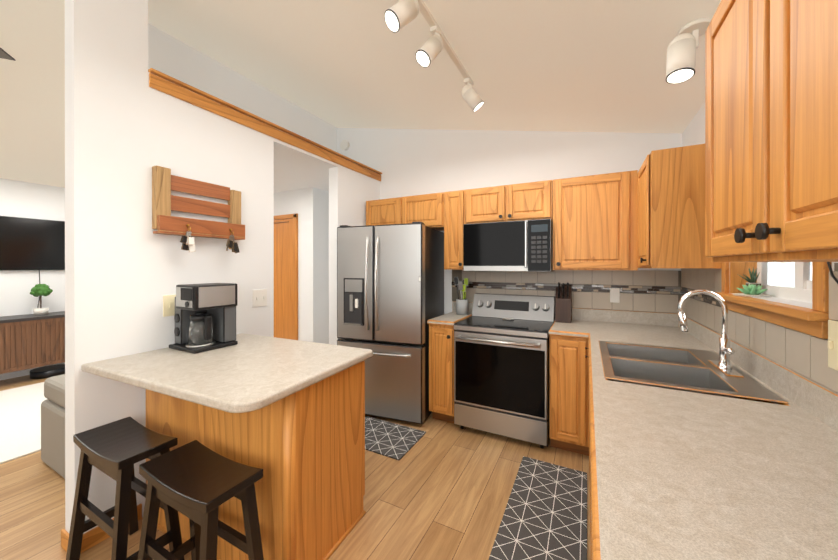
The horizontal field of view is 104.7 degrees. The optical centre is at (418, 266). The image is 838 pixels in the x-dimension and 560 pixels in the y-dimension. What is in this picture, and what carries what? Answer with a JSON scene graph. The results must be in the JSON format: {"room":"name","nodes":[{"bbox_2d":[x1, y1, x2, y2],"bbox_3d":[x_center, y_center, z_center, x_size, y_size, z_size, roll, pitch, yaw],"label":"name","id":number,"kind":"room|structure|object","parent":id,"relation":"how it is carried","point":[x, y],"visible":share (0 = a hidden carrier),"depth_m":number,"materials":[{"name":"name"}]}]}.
{"room":"kitchen","nodes":[
{"label":"kitchen","id":0,"kind":"room"},
{"bbox_2d":[0,178,64,380],"bbox_3d":[-5.238,0.099,4.024,0.150,2.620,9.600,0,0,27],"label":"wall","id":1,"kind":"structure","parent":0,"point":[21,199],"depth_m":4.19,"materials":[{"name":"paint"}]},
{"bbox_2d":[0,216,64,269],"bbox_3d":[-5.032,-0.287,4.198,0.046,0.670,1.200,0,0,27],"label":"tv","id":2,"kind":"object","parent":1,"relation":"attached to","point":[31,244],"visible":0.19,"depth_m":4.18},
{"bbox_2d":[65,0,379,533],"bbox_3d":[-0.874,-0.291,3.259,0.120,3.400,3.730,0,0,27],"label":"wall","id":3,"kind":"structure","parent":0,"point":[127,128],"depth_m":1.78,"materials":[{"name":"paint"}]},
{"bbox_2d":[61,504,141,553],"bbox_3d":[-1.297,1.368,2.447,0.146,0.085,1.923,0,0,27],"label":"baseboard","id":4,"kind":"structure","parent":3,"relation":"attached to","point":[94,536],"depth_m":1.62,"materials":[{"name":"brown wood"}]},
{"bbox_2d":[163,295,175,316],"bbox_3d":[-1.488,0.234,1.933,0.014,0.125,0.070,0,0,27],"label":"light switch","id":5,"kind":"object","parent":3,"relation":"attached to","point":[168,305],"visible":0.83,"depth_m":1.93,"materials":[{"name":"beige plastic"}]},
{"bbox_2d":[152,165,244,252],"bbox_3d":[-1.363,-0.331,2.062,0.113,0.487,0.525,0,0,27],"label":"key rack","id":6,"kind":"object","parent":3,"relation":"attached to","point":[165,202],"visible":1,"depth_m":2.00,"materials":[{"name":"brown wood"}]},
{"bbox_2d":[253,289,266,306],"bbox_3d":[-1.211,0.240,2.465,0.014,0.130,0.120,0,0,27],"label":"light switch","id":7,"kind":"object","parent":3,"relation":"attached to","point":[259,297],"visible":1,"depth_m":2.46,"materials":[{"name":"white plastic"}]},
{"bbox_2d":[148,68,381,180],"bbox_3d":[-1.001,-1.077,2.873,0.050,0.103,2.326,0,0,27],"label":"cap","id":8,"kind":"object","parent":3,"relation":"attached to","point":[185,93],"visible":0.92,"depth_m":2.34,"materials":[{"name":"brown wood"}]},
{"bbox_2d":[148,24,336,151],"bbox_3d":[-1.662,-1.701,3.216,0.120,1.180,2.330,0,0,27],"label":"wall","id":9,"kind":"structure","parent":0,"point":[171,56],"depth_m":2.95,"materials":[{"name":"paint"}]},
{"bbox_2d":[0,375,589,559],"bbox_3d":[-2.018,1.460,2.351,7.410,0.100,9.600,0,0,27],"label":"floor","id":10,"kind":"structure","parent":0,"point":[440,490],"depth_m":1.96,"materials":[{"name":"brown wood"}]},
{"bbox_2d":[0,382,46,463],"bbox_3d":[-3.457,1.402,3.691,2.120,0.014,2.350,0,0,27],"label":"rug","id":11,"kind":"object","parent":10,"relation":"on","point":[20,421],"depth_m":2.91,"materials":[{"name":"white fabric"}]},
{"bbox_2d":[0,311,64,373],"bbox_3d":[-4.853,1.014,4.106,0.450,0.791,2.000,0,0,27],"label":"tv stand","id":12,"kind":"object","parent":10,"relation":"on","point":[28,341],"visible":0.38,"depth_m":3.94,"materials":[{"name":"brown wood"}]},
{"bbox_2d":[30,284,52,314],"bbox_3d":[-4.863,0.420,4.159,0.198,0.396,0.196,0,0,27],"label":"topiary","id":13,"kind":"object","parent":12,"relation":"on","point":[40,290],"visible":1,"depth_m":4.12,"materials":[{"name":"green plant"}]},
{"bbox_2d":[30,364,64,378],"bbox_3d":[-4.793,1.361,4.199,0.340,0.085,0.340,0,0,27],"label":"robot vacuum","id":14,"kind":"object","parent":10,"relation":"on","point":[49,371],"visible":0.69,"depth_m":4.11,"materials":[{"name":"black plastic"}]},
{"bbox_2d":[41,374,64,478],"bbox_3d":[-2.315,1.104,2.618,0.475,0.608,0.900,0,0,27],"label":"sofa","id":15,"kind":"object","parent":10,"relation":"on","point":[53,430],"visible":0.21,"depth_m":2.22,"materials":[{"name":"fabric"}]},
{"bbox_2d":[66,416,184,559],"bbox_3d":[-1.373,1.100,1.510,0.486,0.616,0.266,0,0,27],"label":"stool","id":16,"kind":"object","parent":10,"relation":"on","point":[117,450],"visible":1,"depth_m":1.48,"materials":[{"name":"black wood"}]},
{"bbox_2d":[138,440,263,559],"bbox_3d":[-0.865,1.101,1.280,0.486,0.616,0.266,0,0,27],"label":"stool","id":17,"kind":"object","parent":10,"relation":"on","point":[197,483],"visible":1,"depth_m":1.26,"materials":[{"name":"brown wood"}]},
{"bbox_2d":[81,333,372,559],"bbox_3d":[-0.945,0.948,1.728,1.164,0.933,0.899,0,0,27],"label":"kitchen island","id":18,"kind":"object","parent":10,"relation":"on","point":[287,416],"visible":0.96,"depth_m":1.51,"materials":[{"name":"laminate"}]},
{"bbox_2d":[169,283,237,353],"bbox_3d":[-1.294,0.292,1.938,0.274,0.375,0.261,0,0,27],"label":"coffee maker","id":19,"kind":"object","parent":18,"relation":"on","point":[205,317],"visible":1,"depth_m":1.88,"materials":[{"name":"black plastic"}]},
{"bbox_2d":[337,221,443,423],"bbox_3d":[-0.243,0.507,3.278,0.910,1.805,0.864,0,0,27],"label":"fridge","id":20,"kind":"object","parent":10,"relation":"on","point":[390,290],"visible":0.88,"depth_m":2.93,"materials":[{"name":"grey metal"}]},
{"bbox_2d":[365,416,425,459],"bbox_3d":[-0.374,1.404,2.716,0.750,0.010,0.445,0,0,27],"label":"area rug","id":21,"kind":"object","parent":10,"relation":"on","point":[392,440],"visible":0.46,"depth_m":2.65,"materials":[{"name":"grey fabric"}]},
{"bbox_2d":[427,315,471,422],"bbox_3d":[0.335,0.965,3.138,0.248,0.890,0.628,0,0,27],"label":"base cabinet","id":22,"kind":"object","parent":10,"relation":"on","point":[441,331],"depth_m":2.86,"materials":[{"name":"brown wood"}]},
{"bbox_2d":[454,277,468,314],"bbox_3d":[0.423,0.291,3.254,0.157,0.375,0.129,0,0,27],"label":"utensil crock","id":23,"kind":"object","parent":22,"relation":"on","point":[461,306],"visible":1,"depth_m":3.21,"materials":[{"name":"white ceramic"}]},
{"bbox_2d":[454,293,554,448],"bbox_3d":[0.761,0.842,2.850,0.756,1.135,0.705,0,0,27],"label":"stove","id":24,"kind":"object","parent":10,"relation":"on","point":[501,364],"visible":1,"depth_m":2.62,"materials":[{"name":"grey metal"}]},
{"bbox_2d":[488,456,586,559],"bbox_3d":[0.674,1.405,1.751,0.420,0.010,1.220,0,0,27],"label":"area rug","id":25,"kind":"object","parent":10,"relation":"on","point":[544,516],"visible":0.98,"depth_m":1.81,"materials":[{"name":"grey fabric"}]},
{"bbox_2d":[549,322,594,454],"bbox_3d":[1.242,0.966,2.629,0.287,0.890,0.693,0,0,27],"label":"base cabinet","id":26,"kind":"object","parent":10,"relation":"on","point":[567,341],"depth_m":2.39,"materials":[{"name":"brown wood"}]},
{"bbox_2d":[555,282,571,322],"bbox_3d":[1.254,0.307,2.806,0.125,0.344,0.211,0,0,27],"label":"knife block","id":27,"kind":"object","parent":26,"relation":"on","point":[563,304],"visible":1,"depth_m":2.76,"materials":[{"name":"brown wood"}]},
{"bbox_2d":[590,547,626,559],"bbox_3d":[0.551,0.968,0.322,0.656,0.890,0.212,0,0,27],"label":"base cabinet","id":28,"kind":"object","parent":10,"relation":"on","point":[594,555],"depth_m":0.54,"materials":[{"name":"beige stone"}]},
{"bbox_2d":[595,331,698,342],"bbox_3d":[1.626,0.966,2.367,0.636,0.890,0.152,0,0,27],"label":"base cabinet","id":29,"kind":"object","parent":10,"relation":"on","point":[596,332],"depth_m":2.25,"materials":[{"name":"brown wood"}]},
{"bbox_2d":[595,335,706,346],"bbox_3d":[1.533,0.966,2.209,0.656,0.890,0.215,0,0,27],"label":"base cabinet","id":30,"kind":"object","parent":10,"relation":"on","point":[684,341],"depth_m":2.10,"materials":[{"name":"brown wood"}]},
{"bbox_2d":[587,339,726,382],"bbox_3d":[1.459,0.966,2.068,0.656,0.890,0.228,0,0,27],"label":"base cabinet","id":31,"kind":"object","parent":10,"relation":"on","point":[673,360],"depth_m":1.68,"materials":[{"name":"brown wood"}]},
{"bbox_2d":[587,367,750,406],"bbox_3d":[1.218,1.042,1.603,0.656,0.740,0.820,0,0,27],"label":"base cabinet","id":32,"kind":"object","parent":10,"relation":"on","point":[717,392],"depth_m":1.32,"materials":[{"name":"beige stone"}]},
{"bbox_2d":[587,407,837,482],"bbox_3d":[0.855,0.968,0.906,0.656,0.890,0.192,0,0,27],"label":"base cabinet","id":33,"kind":"object","parent":10,"relation":"on","point":[805,462],"depth_m":0.87,"materials":[{"name":"beige stone"}]},
{"bbox_2d":[587,395,837,450],"bbox_3d":[0.914,0.968,1.019,0.656,0.890,0.162,0,0,27],"label":"base cabinet","id":34,"kind":"object","parent":10,"relation":"on","point":[692,416],"depth_m":0.99,"materials":[{"name":"beige stone"}]},
{"bbox_2d":[589,479,837,559],"bbox_3d":[0.648,0.968,0.509,0.656,0.890,0.208,0,0,27],"label":"countertop","id":35,"kind":"structure","parent":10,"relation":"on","point":[629,525],"depth_m":0.58,"materials":[{"name":"beige stone"}]},
{"bbox_2d":[589,459,837,546],"bbox_3d":[0.706,0.968,0.619,0.656,0.890,0.152,0,0,27],"label":"base cabinet","id":36,"kind":"object","parent":10,"relation":"on","point":[803,524],"depth_m":0.66,"materials":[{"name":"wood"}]},
{"bbox_2d":[591,383,837,438],"bbox_3d":[0.999,0.967,1.160,0.636,0.890,0.168,0,0,27],"label":"base cabinet","id":37,"kind":"object","parent":10,"relation":"on","point":[784,419],"depth_m":1.09,"materials":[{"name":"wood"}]},
{"bbox_2d":[595,435,837,518],"bbox_3d":[0.785,0.968,0.749,0.636,0.890,0.152,0,0,27],"label":"countertop","id":38,"kind":"structure","parent":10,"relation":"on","point":[811,495],"depth_m":0.75,"materials":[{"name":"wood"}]},
{"bbox_2d":[274,187,321,342],"bbox_3d":[-1.995,0.203,4.507,1.560,2.410,0.150,0,0,27],"label":"wall","id":39,"kind":"structure","parent":0,"point":[309,207],"depth_m":4.15,"materials":[{"name":"paint"}]},
{"bbox_2d":[274,213,297,339],"bbox_3d":[-1.975,0.358,4.393,0.900,2.090,0.030,0,0,27],"label":"hall door","id":40,"kind":"structure","parent":39,"relation":"in","point":[286,277],"depth_m":4.27,"materials":[{"name":"brown wood"}]},
{"bbox_2d":[322,190,328,343],"bbox_3d":[-1.016,0.202,4.860,0.150,2.410,1.320,0,0,27],"label":"wall","id":41,"kind":"structure","parent":0,"point":[325,194],"depth_m":4.27,"materials":[{"name":"paint"}]},
{"bbox_2d":[0,0,720,192],"bbox_3d":[-2.018,-1.460,2.347,7.410,0.920,9.600,0,0,27],"label":"ceiling","id":42,"kind":"structure","parent":0,"point":[570,65],"depth_m":2.30,"materials":[{"name":"paint"}]},
{"bbox_2d":[0,48,15,60],"bbox_3d":[-3.197,-1.529,1.770,1.216,0.400,1.170,0,0,27],"label":"room ceiling fan","id":43,"kind":"object","parent":42,"relation":"hanging from","point":[4,54],"visible":1,"depth_m":2.06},
{"bbox_2d":[384,0,483,111],"bbox_3d":[0.058,-1.235,1.744,0.209,0.244,1.445,0,0,27],"label":"track light","id":44,"kind":"object","parent":42,"relation":"attached to","point":[400,15],"visible":1,"depth_m":1.76,"materials":[{"name":"white metal"}]},
{"bbox_2d":[666,18,710,83],"bbox_3d":[1.236,-0.982,1.483,0.179,0.247,0.172,0,0,27],"label":"spotlight","id":45,"kind":"object","parent":42,"relation":"attached to","point":[683,45],"depth_m":1.45,"materials":[{"name":"white metal"}]},
{"bbox_2d":[337,128,681,313],"bbox_3d":[0.565,-0.441,3.457,3.850,3.700,0.150,0,0,27],"label":"wall","id":46,"kind":"structure","parent":0,"point":[409,162],"depth_m":3.33,"materials":[{"name":"paint"}]},
{"bbox_2d":[340,140,349,149],"bbox_3d":[-0.947,-1.552,4.135,0.130,0.130,0.036,0,0,27],"label":"smoke detector","id":47,"kind":"object","parent":46,"relation":"attached to","point":[344,144],"visible":1,"depth_m":4.12,"materials":[{"name":"white plastic"}]},
{"bbox_2d":[366,197,405,225],"bbox_3d":[-0.290,-0.561,3.624,0.530,0.340,0.338,0,0,27],"label":"upper cabinet","id":48,"kind":"object","parent":46,"relation":"attached to","point":[391,210],"depth_m":3.47,"materials":[{"name":"brown wood"}]},
{"bbox_2d":[406,192,441,230],"bbox_3d":[0.076,-0.561,3.434,0.533,0.340,0.338,0,0,27],"label":"upper cabinet","id":49,"kind":"object","parent":46,"relation":"attached to","point":[426,208],"depth_m":3.25,"materials":[{"name":"brown wood"}]},
{"bbox_2d":[442,190,465,269],"bbox_3d":[0.413,-0.351,3.259,0.218,0.760,0.338,0,0,27],"label":"upper cabinet","id":50,"kind":"object","parent":46,"relation":"attached to","point":[453,202],"depth_m":3.11,"materials":[{"name":"brown wood"}]},
{"bbox_2d":[466,184,513,223],"bbox_3d":[0.707,-0.565,3.105,0.442,0.330,0.338,0,0,27],"label":"upper cabinet","id":51,"kind":"object","parent":46,"relation":"attached to","point":[496,203],"depth_m":2.95,"materials":[{"name":"brown wood"}]},
{"bbox_2d":[463,219,554,271],"bbox_3d":[0.830,-0.176,2.991,0.760,0.438,0.404,0,0,27],"label":"microwave","id":52,"kind":"object","parent":51,"relation":"attached to","point":[524,245],"visible":1,"depth_m":2.81,"materials":[{"name":"grey metal"}]},
{"bbox_2d":[514,180,553,220],"bbox_3d":[0.994,-0.565,2.956,0.444,0.330,0.338,0,0,27],"label":"upper cabinet","id":53,"kind":"object","parent":46,"relation":"attached to","point":[532,200],"depth_m":2.77,"materials":[{"name":"brown wood"}]},
{"bbox_2d":[552,171,633,269],"bbox_3d":[1.459,-0.350,2.715,0.596,0.760,0.338,0,0,27],"label":"upper cabinet","id":54,"kind":"object","parent":46,"relation":"attached to","point":[593,222],"depth_m":2.56,"materials":[{"name":"brown wood"}]},
{"bbox_2d":[610,288,619,302],"bbox_3d":[1.681,0.247,2.775,0.070,0.125,0.009,0,0,27],"label":"electrical outlet","id":55,"kind":"object","parent":46,"relation":"attached to","point":[614,295],"visible":1,"depth_m":2.77,"materials":[{"name":"white plastic"}]},
{"bbox_2d":[682,102,837,339],"bbox_3d":[0.610,0.104,-0.455,0.160,2.620,7.050,0,0,27],"label":"wall","id":56,"kind":"structure","parent":0,"point":[693,133],"depth_m":2.14,"materials":[{"name":"paint"}]},
{"bbox_2d":[634,145,721,270],"bbox_3d":[1.623,-0.339,2.047,0.348,0.700,0.435,0,0,27],"label":"upper cabinet","id":57,"kind":"object","parent":56,"relation":"attached to","point":[664,182],"depth_m":1.90,"materials":[{"name":"brown wood"}]},
{"bbox_2d":[694,0,741,267],"bbox_3d":[0.934,-0.375,0.721,0.348,0.725,0.465,0,0,27],"label":"upper cabinet","id":58,"kind":"object","parent":56,"relation":"attached to","point":[718,161],"depth_m":0.88,"materials":[{"name":"brown wood"}]},
{"bbox_2d":[715,262,831,338],"bbox_3d":[1.515,-0.191,1.360,0.200,0.835,0.875,0,0,27],"label":"window","id":59,"kind":"structure","parent":56,"relation":"in","point":[808,282],"depth_m":1.33,"materials":[{"name":"brown wood"}]},
{"bbox_2d":[732,268,773,296],"bbox_3d":[1.596,0.072,1.561,0.140,0.140,0.196,0,0,27],"label":"potted plant","id":60,"kind":"object","parent":59,"relation":"on","point":[752,288],"visible":1,"depth_m":1.53,"materials":[{"name":"green plant"}]},
{"bbox_2d":[738,0,837,261],"bbox_3d":[0.779,-0.375,0.424,0.348,0.725,0.465,0,0,27],"label":"upper cabinet","id":61,"kind":"object","parent":56,"relation":"attached to","point":[754,178],"depth_m":0.59,"materials":[{"name":"brown wood"}]},
{"bbox_2d":[827,262,837,283],"bbox_3d":[1.159,0.048,0.814,0.005,0.154,0.408,0,0,27],"label":"cord","id":62,"kind":"object","parent":56,"relation":"attached to","point":[831,272],"visible":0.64,"depth_m":0.97,"materials":[{"name":"black plastic"}]},
{"bbox_2d":[828,320,837,370],"bbox_3d":[1.219,0.235,0.931,0.014,0.145,0.130,0,0,27],"label":"light switch","id":63,"kind":"object","parent":56,"relation":"attached to","point":[832,344],"visible":1,"depth_m":0.96,"materials":[{"name":"beige plastic"}]}
]}

